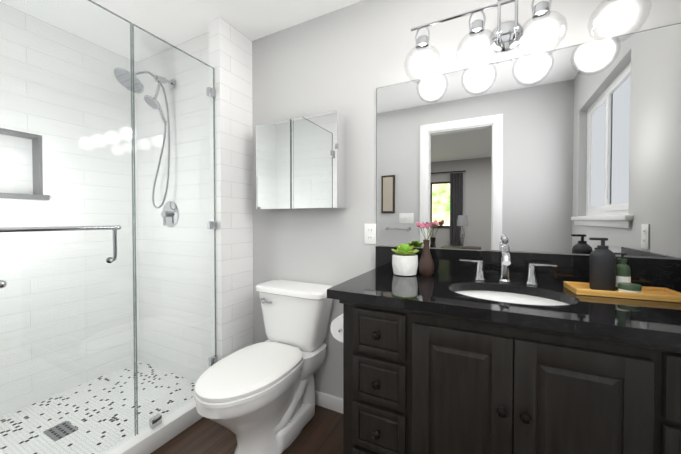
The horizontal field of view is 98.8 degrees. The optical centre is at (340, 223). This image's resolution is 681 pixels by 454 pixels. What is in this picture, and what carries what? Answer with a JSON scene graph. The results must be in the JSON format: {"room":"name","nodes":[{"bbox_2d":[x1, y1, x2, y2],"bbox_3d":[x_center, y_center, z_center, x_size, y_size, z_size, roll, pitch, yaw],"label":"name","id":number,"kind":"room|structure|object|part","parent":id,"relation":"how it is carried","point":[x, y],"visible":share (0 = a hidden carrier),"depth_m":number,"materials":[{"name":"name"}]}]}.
{"room":"bathroom","nodes":[
{"label":"bathroom","id":0,"kind":"room"},
{"bbox_2d":[0,134,32,193],"bbox_3d":[-2.154,-0.369,1.640,0.050,0.380,0.625,0,1,27],"label":"tiled wall","id":1,"kind":"structure","parent":0,"point":[5,157],"depth_m":1.82,"materials":[{"name":"tile"}]},
{"bbox_2d":[0,128,49,199],"bbox_3d":[-2.070,-0.353,1.597,0.138,0.410,0.665,0,1,27],"label":"frame","id":2,"kind":"structure","parent":0,"point":[36,166],"depth_m":1.85,"materials":[{"name":"grey"}]},
{"bbox_2d":[0,2,139,416],"bbox_3d":[-1.911,-0.075,2.012,0.150,2.440,1.500,0,1,27],"label":"tiled wall","id":3,"kind":"structure","parent":0,"point":[100,64],"depth_m":1.96,"materials":[{"name":"tile"}]},
{"bbox_2d":[0,0,362,61],"bbox_3d":[-0.513,-1.330,1.029,3.414,0.100,1.950,0,1,27],"label":"ceiling","id":4,"kind":"structure","parent":0,"point":[174,22],"depth_m":1.82,"materials":[{"name":"white paint"}]},
{"bbox_2d":[136,24,253,381],"bbox_3d":[-1.135,-0.078,2.229,1.035,2.440,0.210,0,1,27],"label":"tiled wall","id":5,"kind":"structure","parent":0,"point":[241,185],"depth_m":2.08,"materials":[{"name":"tile"}]},
{"bbox_2d":[114,67,175,207],"bbox_3d":[-1.355,-0.584,2.024,0.206,0.946,0.340,0,1,27],"label":"shower head","id":6,"kind":"object","parent":5,"relation":"attached to","point":[120,78],"depth_m":2.04},
{"bbox_2d":[161,201,178,226],"bbox_3d":[-1.279,-0.072,2.150,0.196,0.196,0.060,0,1,27],"label":"shower valve","id":7,"kind":"object","parent":5,"relation":"attached to","point":[170,211],"depth_m":2.15,"materials":[{"name":"silver metal"}]},
{"bbox_2d":[209,17,229,360],"bbox_3d":[-0.782,-0.073,1.892,0.100,2.440,0.070,0,1,27],"label":"tiled wall","id":8,"kind":"structure","parent":5,"relation":"attached to","point":[219,45],"depth_m":1.86,"materials":[{"name":"tile"}]},
{"bbox_2d":[151,405,342,453],"bbox_3d":[-0.513,1.210,1.068,3.414,0.100,1.950,0,1,27],"label":"floor","id":9,"kind":"structure","parent":0,"point":[321,432],"depth_m":1.56,"materials":[{"name":"brown wood"}]},
{"bbox_2d":[0,361,195,453],"bbox_3d":[-1.577,1.143,1.491,0.935,0.020,1.540,0,1,27],"label":"shower floor","id":10,"kind":"structure","parent":9,"relation":"on","point":[73,400],"depth_m":1.76,"materials":[{"name":"tile"}]},
{"bbox_2d":[43,421,78,440],"bbox_3d":[-1.530,1.131,1.597,0.151,0.003,0.097,0,1,27],"label":"floor drain","id":11,"kind":"object","parent":10,"relation":"in","point":[54,431],"depth_m":1.60,"materials":[{"name":"silver metal"}]},
{"bbox_2d":[98,396,202,453],"bbox_3d":[-1.131,1.110,1.224,0.100,0.095,1.470,0,1,27],"label":"sill","id":12,"kind":"structure","parent":9,"relation":"on","point":[179,420],"depth_m":1.52,"materials":[{"name":"white stone"}]},
{"bbox_2d":[0,0,217,453],"bbox_3d":[-1.066,0.044,1.280,0.079,2.035,1.279,0,1,27],"label":"glass shower enclosure","id":13,"kind":"object","parent":12,"relation":"on","point":[155,420],"visible":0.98,"depth_m":1.40,"materials":[{"name":"clear glass"}]},
{"bbox_3d":[-1.186,0.211,1.019,0.028,0.030,0.030,0,1,27],"label":"glass knob","id":14,"kind":"part","parent":13,"relation":"part of","materials":[{"name":"silver metal"}]},
{"bbox_3d":[-1.188,0.042,1.095,0.010,2.025,0.758,0,1,27],"label":"shower glass door","id":15,"kind":"part","parent":13,"relation":"part of","materials":[{"name":"clear glass"}]},
{"bbox_2d":[194,280,332,453],"bbox_3d":[-0.396,0.764,1.539,0.480,0.776,0.768,0,1,27],"label":"toilet","id":16,"kind":"object","parent":9,"relation":"on","point":[257,398],"visible":0.92,"depth_m":1.49,"materials":[{"name":"white ceramic"}]},
{"bbox_2d":[327,246,680,453],"bbox_3d":[0.627,0.646,1.131,1.243,1.025,0.586,0,1,27],"label":"bathroom vanity","id":17,"kind":"object","parent":9,"relation":"on","point":[450,355],"visible":0.98,"depth_m":0.94,"materials":[{"name":"brown wood"}]},
{"bbox_2d":[330,314,342,341],"bbox_3d":[0.043,0.480,1.383,0.132,0.112,0.175,0,1,27],"label":"paper roll","id":18,"kind":"object","parent":17,"relation":"attached to","point":[336,327],"visible":0.25,"depth_m":1.33,"materials":[{"name":"white paper"}]},
{"bbox_3d":[0.060,0.955,1.136,0.026,0.165,0.009,0,1,27],"label":"drawer","id":19,"kind":"part","parent":17,"relation":"part of","materials":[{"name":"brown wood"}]},
{"bbox_3d":[0.060,0.772,1.133,0.026,0.165,0.009,0,1,27],"label":"drawer","id":20,"kind":"part","parent":17,"relation":"part of","materials":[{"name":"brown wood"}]},
{"bbox_3d":[0.060,0.589,1.130,0.026,0.165,0.009,0,1,27],"label":"drawer","id":21,"kind":"part","parent":17,"relation":"part of","materials":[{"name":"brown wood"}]},
{"bbox_3d":[0.060,0.406,1.127,0.026,0.165,0.009,0,1,27],"label":"drawer","id":22,"kind":"part","parent":17,"relation":"part of","materials":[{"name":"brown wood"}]},
{"bbox_3d":[0.141,0.886,1.094,0.156,0.026,0.009,0,1,27],"label":"drawer","id":23,"kind":"part","parent":17,"relation":"part of","materials":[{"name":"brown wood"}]},
{"bbox_3d":[0.145,0.956,1.104,0.206,0.165,0.012,0,1,27],"label":"drawer","id":24,"kind":"part","parent":17,"relation":"part of","materials":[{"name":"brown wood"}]},
{"label":"knob","id":25,"kind":"part","parent":17,"relation":"part of","materials":[{"name":"black metal"}]},
{"label":"knob","id":26,"kind":"part","parent":17,"relation":"part of","materials":[{"name":"black metal"}]},
{"label":"knob","id":27,"kind":"part","parent":17,"relation":"part of","materials":[{"name":"black metal"}]},
{"bbox_3d":[0.141,0.773,1.092,0.166,0.125,0.007,0,1,27],"label":"drawer","id":28,"kind":"part","parent":17,"relation":"part of","materials":[{"name":"brown wood"}]},
{"bbox_3d":[0.141,0.704,1.091,0.156,0.026,0.009,0,1,27],"label":"drawer","id":29,"kind":"part","parent":17,"relation":"part of","materials":[{"name":"brown wood"}]},
{"bbox_3d":[0.141,0.843,1.093,0.156,0.026,0.009,0,1,27],"label":"drawer","id":30,"kind":"part","parent":17,"relation":"part of","materials":[{"name":"brown wood"}]},
{"bbox_3d":[0.141,0.590,1.089,0.166,0.125,0.007,0,1,27],"label":"drawer","id":31,"kind":"part","parent":17,"relation":"part of","materials":[{"name":"brown wood"}]},
{"bbox_3d":[0.141,0.521,1.088,0.156,0.026,0.009,0,1,27],"label":"drawer","id":32,"kind":"part","parent":17,"relation":"part of","materials":[{"name":"brown wood"}]},
{"bbox_3d":[0.141,0.659,1.091,0.156,0.026,0.009,0,1,27],"label":"drawer","id":33,"kind":"part","parent":17,"relation":"part of","materials":[{"name":"brown wood"}]},
{"bbox_3d":[0.141,0.407,1.087,0.166,0.125,0.007,0,1,27],"label":"drawer","id":34,"kind":"part","parent":17,"relation":"part of","materials":[{"name":"brown wood"}]},
{"bbox_3d":[0.141,0.477,1.088,0.156,0.026,0.009,0,1,27],"label":"drawer","id":35,"kind":"part","parent":17,"relation":"part of","materials":[{"name":"brown wood"}]},
{"bbox_3d":[0.141,0.338,1.085,0.156,0.026,0.009,0,1,27],"label":"drawer","id":36,"kind":"part","parent":17,"relation":"part of","materials":[{"name":"brown wood"}]},
{"bbox_3d":[0.145,0.773,1.101,0.206,0.165,0.012,0,1,27],"label":"drawer","id":37,"kind":"part","parent":17,"relation":"part of","materials":[{"name":"brown wood"}]},
{"bbox_3d":[0.145,0.407,1.095,0.206,0.165,0.012,0,1,27],"label":"drawer","id":38,"kind":"part","parent":17,"relation":"part of","materials":[{"name":"brown wood"}]},
{"bbox_3d":[0.145,0.590,1.098,0.206,0.165,0.012,0,1,27],"label":"drawer","id":39,"kind":"part","parent":17,"relation":"part of","materials":[{"name":"brown wood"}]},
{"bbox_3d":[0.221,0.774,1.052,0.026,0.165,0.009,0,1,27],"label":"drawer","id":40,"kind":"part","parent":17,"relation":"part of","materials":[{"name":"brown wood"}]},
{"bbox_3d":[0.221,0.591,1.049,0.026,0.165,0.009,0,1,27],"label":"drawer","id":41,"kind":"part","parent":17,"relation":"part of","materials":[{"name":"brown wood"}]},
{"bbox_3d":[0.221,0.408,1.046,0.026,0.165,0.009,0,1,27],"label":"drawer","id":42,"kind":"part","parent":17,"relation":"part of","materials":[{"name":"brown wood"}]},
{"bbox_3d":[0.280,0.694,1.020,0.058,0.691,0.009,0,1,27],"label":"door","id":43,"kind":"part","parent":17,"relation":"part of","materials":[{"name":"brown wood"}]},
{"bbox_3d":[0.390,0.695,0.964,0.174,0.559,0.007,0,1,27],"label":"door","id":44,"kind":"part","parent":17,"relation":"part of","materials":[{"name":"brown wood"}]},
{"bbox_3d":[0.390,0.379,0.959,0.192,0.058,0.009,0,1,27],"label":"door","id":45,"kind":"part","parent":17,"relation":"part of","materials":[{"name":"brown wood"}]},
{"bbox_3d":[0.394,0.695,0.973,0.306,0.691,0.012,0,1,27],"label":"door","id":46,"kind":"part","parent":17,"relation":"part of","materials":[{"name":"brown wood"}]},
{"label":"knob","id":47,"kind":"part","parent":17,"relation":"part of","materials":[{"name":"black metal"}]},
{"bbox_3d":[0.500,0.696,0.908,0.058,0.691,0.009,0,1,27],"label":"door","id":48,"kind":"part","parent":17,"relation":"part of","materials":[{"name":"brown wood"}]},
{"bbox_2d":[327,268,680,347],"bbox_3d":[0.630,0.276,1.130,1.243,0.035,0.575,0,1,27],"label":"countertop","id":49,"kind":"structure","parent":17,"relation":"on","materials":[{"name":"black stone"}]},
{"bbox_2d":[391,244,418,275],"bbox_3d":[0.324,0.176,1.468,0.138,0.153,0.138,0,1,27],"label":"planter","id":50,"kind":"object","parent":49,"relation":"on","point":[405,260],"visible":1,"depth_m":1.42,"materials":[{"name":"white ceramic"}]},
{"bbox_3d":[0.324,0.203,1.468,0.128,0.099,0.128,0,1,27],"label":"pot","id":51,"kind":"part","parent":50,"relation":"part of","materials":[{"name":"white ceramic"}]},
{"bbox_2d":[416,220,438,275],"bbox_3d":[0.423,0.116,1.439,0.115,0.274,0.088,0,1,27],"label":"bud vase","id":52,"kind":"object","parent":49,"relation":"on","point":[426,266],"visible":1,"depth_m":1.42,"materials":[{"name":"brown ceramic"}]},
{"bbox_2d":[459,236,556,284],"bbox_3d":[0.706,0.155,1.247,0.376,0.203,0.162,0,1,27],"label":"faucet","id":53,"kind":"object","parent":49,"relation":"on","point":[505,263],"visible":1,"depth_m":1.28,"materials":[{"name":"silver metal"}]},
{"bbox_2d":[563,281,680,302],"bbox_3d":[1.037,0.248,1.078,0.315,0.022,0.145,0,1,22],"label":"tray","id":54,"kind":"object","parent":49,"relation":"on","point":[646,293],"visible":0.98,"depth_m":1.04,"materials":[{"name":"brown wood"}]},
{"bbox_2d":[589,237,615,290],"bbox_3d":[0.992,0.151,1.107,0.078,0.198,0.075,0,1,27],"label":"soap dispenser","id":55,"kind":"object","parent":54,"relation":"on","point":[602,271],"visible":0.96,"depth_m":1.08,"materials":[{"name":"grey plastic"}]},
{"bbox_2d":[613,252,630,289],"bbox_3d":[1.064,0.180,1.105,0.052,0.141,0.047,0,1,27],"label":"lotion bottle","id":56,"kind":"object","parent":54,"relation":"on","point":[623,271],"visible":0.77,"depth_m":1.09,"materials":[{"name":"green plastic"}]},
{"bbox_2d":[618,282,641,292],"bbox_3d":[1.035,0.233,1.046,0.062,0.036,0.062,0,1,27],"label":"tin","id":57,"kind":"object","parent":54,"relation":"on","point":[629,287],"visible":0.73,"depth_m":1.03,"materials":[{"name":"green metal"}]},
{"bbox_3d":[0.555,0.696,0.880,0.058,0.691,0.009,0,1,27],"label":"door","id":58,"kind":"part","parent":17,"relation":"part of","materials":[{"name":"brown wood"}]},
{"label":"knob","id":59,"kind":"part","parent":17,"relation":"part of","materials":[{"name":"black metal"}]},
{"bbox_3d":[0.666,0.697,0.824,0.176,0.559,0.007,0,1,27],"label":"door","id":60,"kind":"part","parent":17,"relation":"part of","materials":[{"name":"brown wood"}]},
{"bbox_3d":[0.666,0.381,0.819,0.194,0.058,0.009,0,1,27],"label":"door","id":61,"kind":"part","parent":17,"relation":"part of","materials":[{"name":"brown wood"}]},
{"bbox_3d":[0.671,0.697,0.832,0.308,0.691,0.012,0,1,27],"label":"door","id":62,"kind":"part","parent":17,"relation":"part of","materials":[{"name":"brown wood"}]},
{"bbox_3d":[0.778,0.698,0.767,0.058,0.691,0.009,0,1,27],"label":"door","id":63,"kind":"part","parent":17,"relation":"part of","materials":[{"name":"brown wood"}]},
{"bbox_3d":[0.834,0.596,0.737,0.026,0.165,0.009,0,1,27],"label":"drawer","id":64,"kind":"part","parent":17,"relation":"part of","materials":[{"name":"brown wood"}]},
{"bbox_3d":[0.918,0.596,0.704,0.206,0.165,0.012,0,1,27],"label":"drawer","id":65,"kind":"part","parent":17,"relation":"part of","materials":[{"name":"brown wood"}]},
{"bbox_3d":[0.918,0.413,0.702,0.206,0.165,0.012,0,1,27],"label":"drawer","id":66,"kind":"part","parent":17,"relation":"part of","materials":[{"name":"brown wood"}]},
{"bbox_3d":[0.834,0.413,0.734,0.026,0.165,0.009,0,1,27],"label":"drawer","id":67,"kind":"part","parent":17,"relation":"part of","materials":[{"name":"brown wood"}]},
{"bbox_3d":[0.914,0.413,0.693,0.166,0.125,0.007,0,1,27],"label":"drawer","id":68,"kind":"part","parent":17,"relation":"part of","materials":[{"name":"brown wood"}]},
{"bbox_2d":[252,0,680,398],"bbox_3d":[-0.094,-0.073,1.873,3.414,2.440,0.100,0,1,27],"label":"wall","id":69,"kind":"structure","parent":0,"point":[346,61],"depth_m":1.73,"materials":[{"name":"grey paint"}]},
{"bbox_2d":[256,111,345,209],"bbox_3d":[-0.258,-0.367,1.826,0.602,0.544,0.123,0,1,27],"label":"upper cabinet","id":70,"kind":"object","parent":69,"relation":"attached to","point":[300,162],"visible":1,"depth_m":1.75,"materials":[{"name":"silver glass"}]},
{"bbox_3d":[-0.419,-0.367,1.845,0.298,0.544,0.005,0,1,27],"label":"door","id":71,"kind":"part","parent":70,"relation":"part of","materials":[{"name":"clear glass"}]},
{"bbox_3d":[-0.150,-0.365,1.709,0.298,0.544,0.005,0,1,27],"label":"door","id":72,"kind":"part","parent":70,"relation":"part of","materials":[{"name":"clear glass"}]},
{"bbox_2d":[315,390,342,413],"bbox_3d":[-0.190,1.105,1.876,0.986,0.085,0.014,0,1,27],"label":"baseboard","id":73,"kind":"structure","parent":69,"relation":"attached to","point":[328,401],"depth_m":1.81,"materials":[{"name":"white wood"}]},
{"bbox_2d":[364,224,375,243],"bbox_3d":[0.171,0.057,1.679,0.072,0.118,0.008,0,1,27],"label":"outlet","id":74,"kind":"object","parent":69,"relation":"attached to","point":[369,233],"visible":1,"depth_m":1.68,"materials":[{"name":"white plastic"}]},
{"bbox_2d":[404,0,651,83],"bbox_3d":[0.721,-0.825,1.263,0.882,0.290,0.226,0,1,27],"label":"sconce","id":75,"kind":"object","parent":69,"relation":"attached to","point":[506,36],"visible":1,"depth_m":1.26,"materials":[{"name":"silver metal"}]},
{"bbox_2d":[375,246,680,292],"bbox_3d":[0.756,0.193,1.377,1.243,0.125,0.019,0,1,27],"label":"backsplash","id":76,"kind":"structure","parent":69,"relation":"attached to","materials":[{"name":"black stone"}]},
{"bbox_2d":[376,23,680,257],"bbox_3d":[0.758,-0.323,1.374,1.244,0.895,0.008,0,1,27],"label":"mirror","id":77,"kind":"object","parent":69,"relation":"attached to","point":[572,149],"visible":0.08,"depth_m":1.30,"materials":[{"name":"silver glass"}]}
]}

